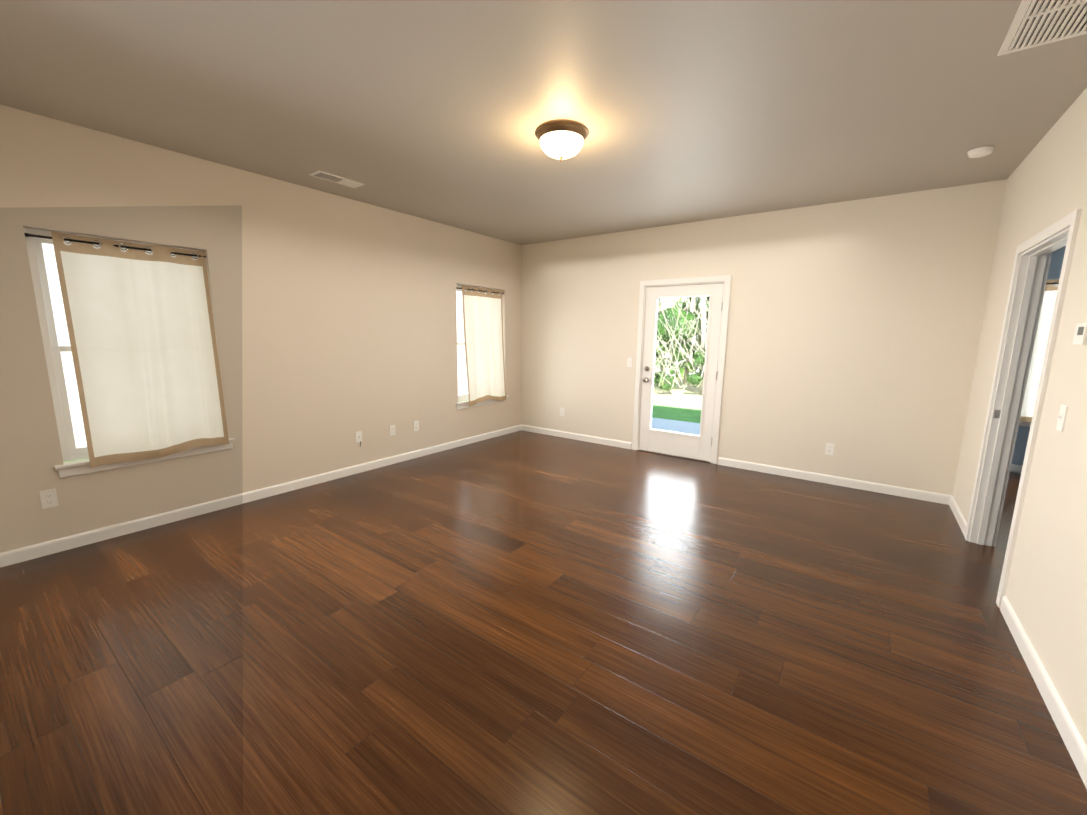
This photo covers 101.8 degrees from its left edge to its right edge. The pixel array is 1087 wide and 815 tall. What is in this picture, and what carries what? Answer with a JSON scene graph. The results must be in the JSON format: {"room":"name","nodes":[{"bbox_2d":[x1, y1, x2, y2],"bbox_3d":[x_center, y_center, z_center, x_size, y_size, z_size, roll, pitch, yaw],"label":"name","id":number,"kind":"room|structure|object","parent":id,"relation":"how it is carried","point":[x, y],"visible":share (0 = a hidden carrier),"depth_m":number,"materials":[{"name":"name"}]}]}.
{"room":"empty living room","nodes":[
{"label":"empty living room","id":0,"kind":"room"},
{"bbox_2d":[0,105,521,552],"bbox_3d":[-2.184,-0.621,4.241,0.150,2.760,6.400,7,12,35],"label":"wall","id":1,"kind":"structure","parent":0,"point":[335,320],"depth_m":3.77,"materials":[{"name":"paint"}]},
{"bbox_2d":[39,489,58,508],"bbox_3d":[-3.220,0.595,2.878,0.009,0.117,0.072,7,12,35],"label":"electrical outlet","id":2,"kind":"object","parent":1,"relation":"attached to","point":[48,498],"depth_m":2.88,"materials":[{"name":"white plastic"}]},
{"bbox_2d":[24,231,228,467],"bbox_3d":[-2.880,-0.390,3.168,0.143,1.539,0.928,7,12,35],"label":"curtain","id":3,"kind":"object","parent":1,"relation":"hanging from","point":[141,329],"depth_m":3.17,"materials":[{"name":"fabric"}]},
{"bbox_2d":[23,227,234,477],"bbox_3d":[-2.934,-0.386,3.209,0.182,1.583,1.020,7,12,35],"label":"window","id":4,"kind":"structure","parent":1,"relation":"in","point":[56,343],"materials":[{"name":"white plastic"}]},
{"bbox_2d":[0,425,519,567],"bbox_3d":[-2.135,0.686,4.408,0.014,0.088,6.100,7,12,35],"label":"baseboard","id":5,"kind":"structure","parent":1,"relation":"attached to","point":[22,554],"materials":[{"name":"white wood"}]},
{"bbox_2d":[355,431,361,446],"bbox_3d":[-1.928,0.335,4.627,0.021,0.172,0.072,7,12,35],"label":"outlet","id":6,"kind":"object","parent":1,"relation":"attached to","point":[358,435],"visible":1,"depth_m":4.62,"materials":[{"name":"white plastic"}]},
{"bbox_2d":[389,425,395,435],"bbox_3d":[-1.691,0.256,4.954,0.009,0.117,0.072,7,12,35],"label":"electrical outlet","id":7,"kind":"object","parent":1,"relation":"attached to","point":[392,430],"visible":1,"depth_m":4.95,"materials":[{"name":"white plastic"}]},
{"bbox_2d":[413,420,418,430],"bbox_3d":[-1.500,0.215,5.213,0.009,0.117,0.072,7,12,35],"label":"electrical outlet","id":8,"kind":"object","parent":1,"relation":"attached to","point":[416,425],"visible":1,"depth_m":5.21,"materials":[{"name":"white plastic"}]},
{"bbox_2d":[456,285,506,405],"bbox_3d":[-0.814,-0.824,5.973,0.132,1.545,0.928,7,12,35],"label":"curtain","id":9,"kind":"object","parent":1,"relation":"hanging from","point":[483,330],"visible":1,"depth_m":5.98,"materials":[{"name":"fabric"}]},
{"bbox_2d":[456,284,508,409],"bbox_3d":[-0.870,-0.823,6.014,0.182,1.583,1.020,7,12,35],"label":"window","id":10,"kind":"structure","parent":1,"relation":"in","point":[462,381],"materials":[{"name":"white plastic"}]},
{"bbox_2d":[0,430,1086,814],"bbox_3d":[1.780,1.137,2.725,8.690,0.150,8.200,7,12,35],"label":"floor","id":11,"kind":"structure","parent":0,"point":[520,622],"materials":[{"name":"brown wood"}]},
{"bbox_2d":[0,0,1086,244],"bbox_3d":[-0.107,-1.786,2.531,5.240,0.150,6.400,7,12,35],"label":"ceiling","id":12,"kind":"structure","parent":0,"point":[680,110],"depth_m":2.38,"materials":[{"name":"paint"}]},
{"bbox_2d":[309,170,364,187],"bbox_3d":[-1.742,-1.925,3.738,0.160,0.012,0.400,7,12,35],"label":"ceiling vent","id":13,"kind":"object","parent":12,"relation":"in","point":[335,178],"visible":1,"depth_m":3.71,"materials":[{"name":"white metal"}]},
{"bbox_2d":[535,119,588,161],"bbox_3d":[0.115,-1.660,2.813,0.344,0.184,0.344,7,12,35],"label":"ceiling light","id":14,"kind":"object","parent":12,"relation":"attached to","point":[560,139],"visible":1,"depth_m":2.71,"materials":[{"name":"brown glass"}]},
{"bbox_2d":[967,146,994,157],"bbox_3d":[2.963,-1.729,2.997,0.134,0.035,0.134,7,12,35],"label":"smoke detector","id":15,"kind":"object","parent":12,"relation":"attached to","point":[982,151],"visible":1,"depth_m":2.97,"materials":[{"name":"white plastic"}]},
{"bbox_2d":[997,0,1086,55],"bbox_3d":[2.037,-1.531,1.660,0.380,0.013,0.565,7,12,35],"label":"ceiling vent","id":16,"kind":"object","parent":12,"relation":"in","point":[1035,23],"visible":1,"depth_m":1.78,"materials":[{"name":"white metal"}]},
{"bbox_2d":[521,179,1006,495],"bbox_3d":[1.663,-0.746,5.301,5.120,2.760,0.150,7,12,35],"label":"wall","id":17,"kind":"structure","parent":0,"point":[853,331],"depth_m":4.46,"materials":[{"name":"paint"}]},
{"bbox_2d":[560,407,563,415],"bbox_3d":[0.265,0.060,6.356,0.072,0.117,0.009,7,12,35],"label":"electrical outlet","id":18,"kind":"object","parent":17,"relation":"attached to","point":[561,411],"visible":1,"depth_m":6.35,"materials":[{"name":"white plastic"}]},
{"bbox_2d":[520,424,630,448],"bbox_3d":[0.409,0.406,6.301,1.820,0.088,0.014,7,12,35],"label":"baseboard","id":19,"kind":"structure","parent":17,"relation":"attached to","point":[616,443],"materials":[{"name":"white wood"}]},
{"bbox_2d":[627,358,632,366],"bbox_3d":[1.097,-0.576,5.639,0.072,0.117,0.018,7,12,35],"label":"light switch","id":20,"kind":"object","parent":17,"relation":"attached to","point":[629,362],"visible":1,"depth_m":5.64,"materials":[{"name":"white plastic"}]},
{"bbox_2d":[639,283,723,460],"bbox_3d":[1.607,-0.414,5.294,0.913,2.038,0.124,7,12,35],"label":"back door","id":21,"kind":"structure","parent":17,"relation":"in","point":[687,445],"depth_m":5.30,"materials":[{"name":"white"}]},
{"bbox_2d":[632,275,731,463],"bbox_3d":[1.647,-0.456,5.349,1.062,2.131,0.166,7,12,35],"label":"door frame","id":22,"kind":"structure","parent":17,"relation":"attached to","point":[725,280],"depth_m":5.14,"materials":[{"name":"white painted wood"}]},
{"bbox_2d":[825,443,833,454],"bbox_3d":[2.897,0.420,4.475,0.072,0.117,0.009,7,12,35],"label":"electrical outlet","id":23,"kind":"object","parent":17,"relation":"attached to","point":[829,449],"visible":1,"depth_m":4.47,"materials":[{"name":"white plastic"}]},
{"bbox_2d":[718,457,947,504],"bbox_3d":[2.851,0.727,4.554,2.020,0.088,0.014,7,12,35],"label":"baseboard","id":24,"kind":"structure","parent":17,"relation":"attached to","point":[828,479],"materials":[{"name":"white wood"}]},
{"bbox_2d":[953,88,1086,745],"bbox_3d":[2.474,-0.190,2.007,0.120,2.760,8.200,7,12,35],"label":"wall","id":25,"kind":"structure","parent":0,"point":[1046,588],"depth_m":2.13,"materials":[{"name":"paint"}]},
{"bbox_2d":[948,495,966,536],"bbox_3d":[3.415,0.886,3.637,0.014,0.088,0.775,7,12,35],"label":"baseboard","id":26,"kind":"structure","parent":25,"relation":"attached to","point":[952,503],"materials":[{"name":"white wood"}]},
{"bbox_2d":[965,208,1081,607],"bbox_3d":[2.927,0.022,2.677,0.156,2.095,1.080,7,12,35],"label":"trim","id":27,"kind":"structure","parent":25,"relation":"attached to","point":[1033,254],"depth_m":2.98,"materials":[{"name":"white wood"}]},
{"bbox_2d":[1000,596,1086,788],"bbox_3d":[1.313,1.332,0.780,0.014,0.088,4.135,7,12,35],"label":"baseboard","id":28,"kind":"structure","parent":25,"relation":"attached to","point":[1074,742],"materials":[{"name":"white wood"}]},
{"bbox_2d":[1056,405,1067,431],"bbox_3d":[2.374,0.048,2.030,0.018,0.117,0.072,7,12,35],"label":"light switch","id":29,"kind":"object","parent":25,"relation":"attached to","point":[1062,415],"visible":1,"depth_m":2.02,"materials":[{"name":"white plastic"}]},
{"bbox_2d":[1072,323,1086,344],"bbox_3d":[2.329,-0.317,1.906,0.025,0.090,0.116,7,12,35],"label":"thermostat","id":30,"kind":"object","parent":25,"relation":"attached to","point":[1080,335],"visible":1,"depth_m":1.90,"materials":[{"name":"white plastic"}]},
{"bbox_2d":[1011,246,1065,464],"bbox_3d":[6.284,-0.502,4.192,3.450,2.760,0.150,7,12,35],"label":"wall","id":31,"kind":"structure","parent":0,"point":[1056,263],"depth_m":4.90,"materials":[{"name":"blue paint"}]},
{"bbox_2d":[1010,464,1022,472],"bbox_3d":[6.146,0.797,4.393,3.270,0.088,0.014,7,12,35],"label":"baseboard","id":32,"kind":"structure","parent":31,"relation":"attached to","point":[1016,468],"depth_m":4.97,"materials":[{"name":"white"}]},
{"bbox_2d":[1019,422,1030,425],"bbox_3d":[5.559,0.187,4.765,1.020,0.085,0.107,7,12,35],"label":"trim","id":33,"kind":"structure","parent":31,"relation":"attached to","point":[1024,423],"depth_m":4.89,"materials":[{"name":"white"}]},
{"bbox_2d":[1020,279,1058,421],"bbox_3d":[5.553,-0.558,4.620,0.928,1.544,0.141,7,12,35],"label":"curtain","id":34,"kind":"object","parent":31,"relation":"hanging from","point":[1043,329],"visible":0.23,"depth_m":4.77,"materials":[{"name":"fabric"}]},
{"label":"outside","id":35,"kind":"structure","parent":0,"visible":0},
{"bbox_2d":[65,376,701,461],"bbox_3d":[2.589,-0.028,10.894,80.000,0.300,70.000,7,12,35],"label":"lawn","id":36,"kind":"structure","parent":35,"point":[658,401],"depth_m":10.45,"materials":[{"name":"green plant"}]},
{"bbox_2d":[651,417,699,434],"bbox_3d":[2.602,0.548,6.376,4.570,0.100,2.350,7,12,35],"label":"patio slab","id":37,"kind":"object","parent":36,"relation":"on","point":[664,422],"depth_m":7.45,"materials":[{"name":"concrete"}]},
{"bbox_2d":[654,296,708,394],"bbox_3d":[4.650,-5.519,12.766,32.000,10.224,7.016,7,12,35],"label":"thicket","id":38,"kind":"object","parent":36,"relation":"on","point":[685,329],"depth_m":11.81,"materials":[{"name":"green plant"}]}
]}

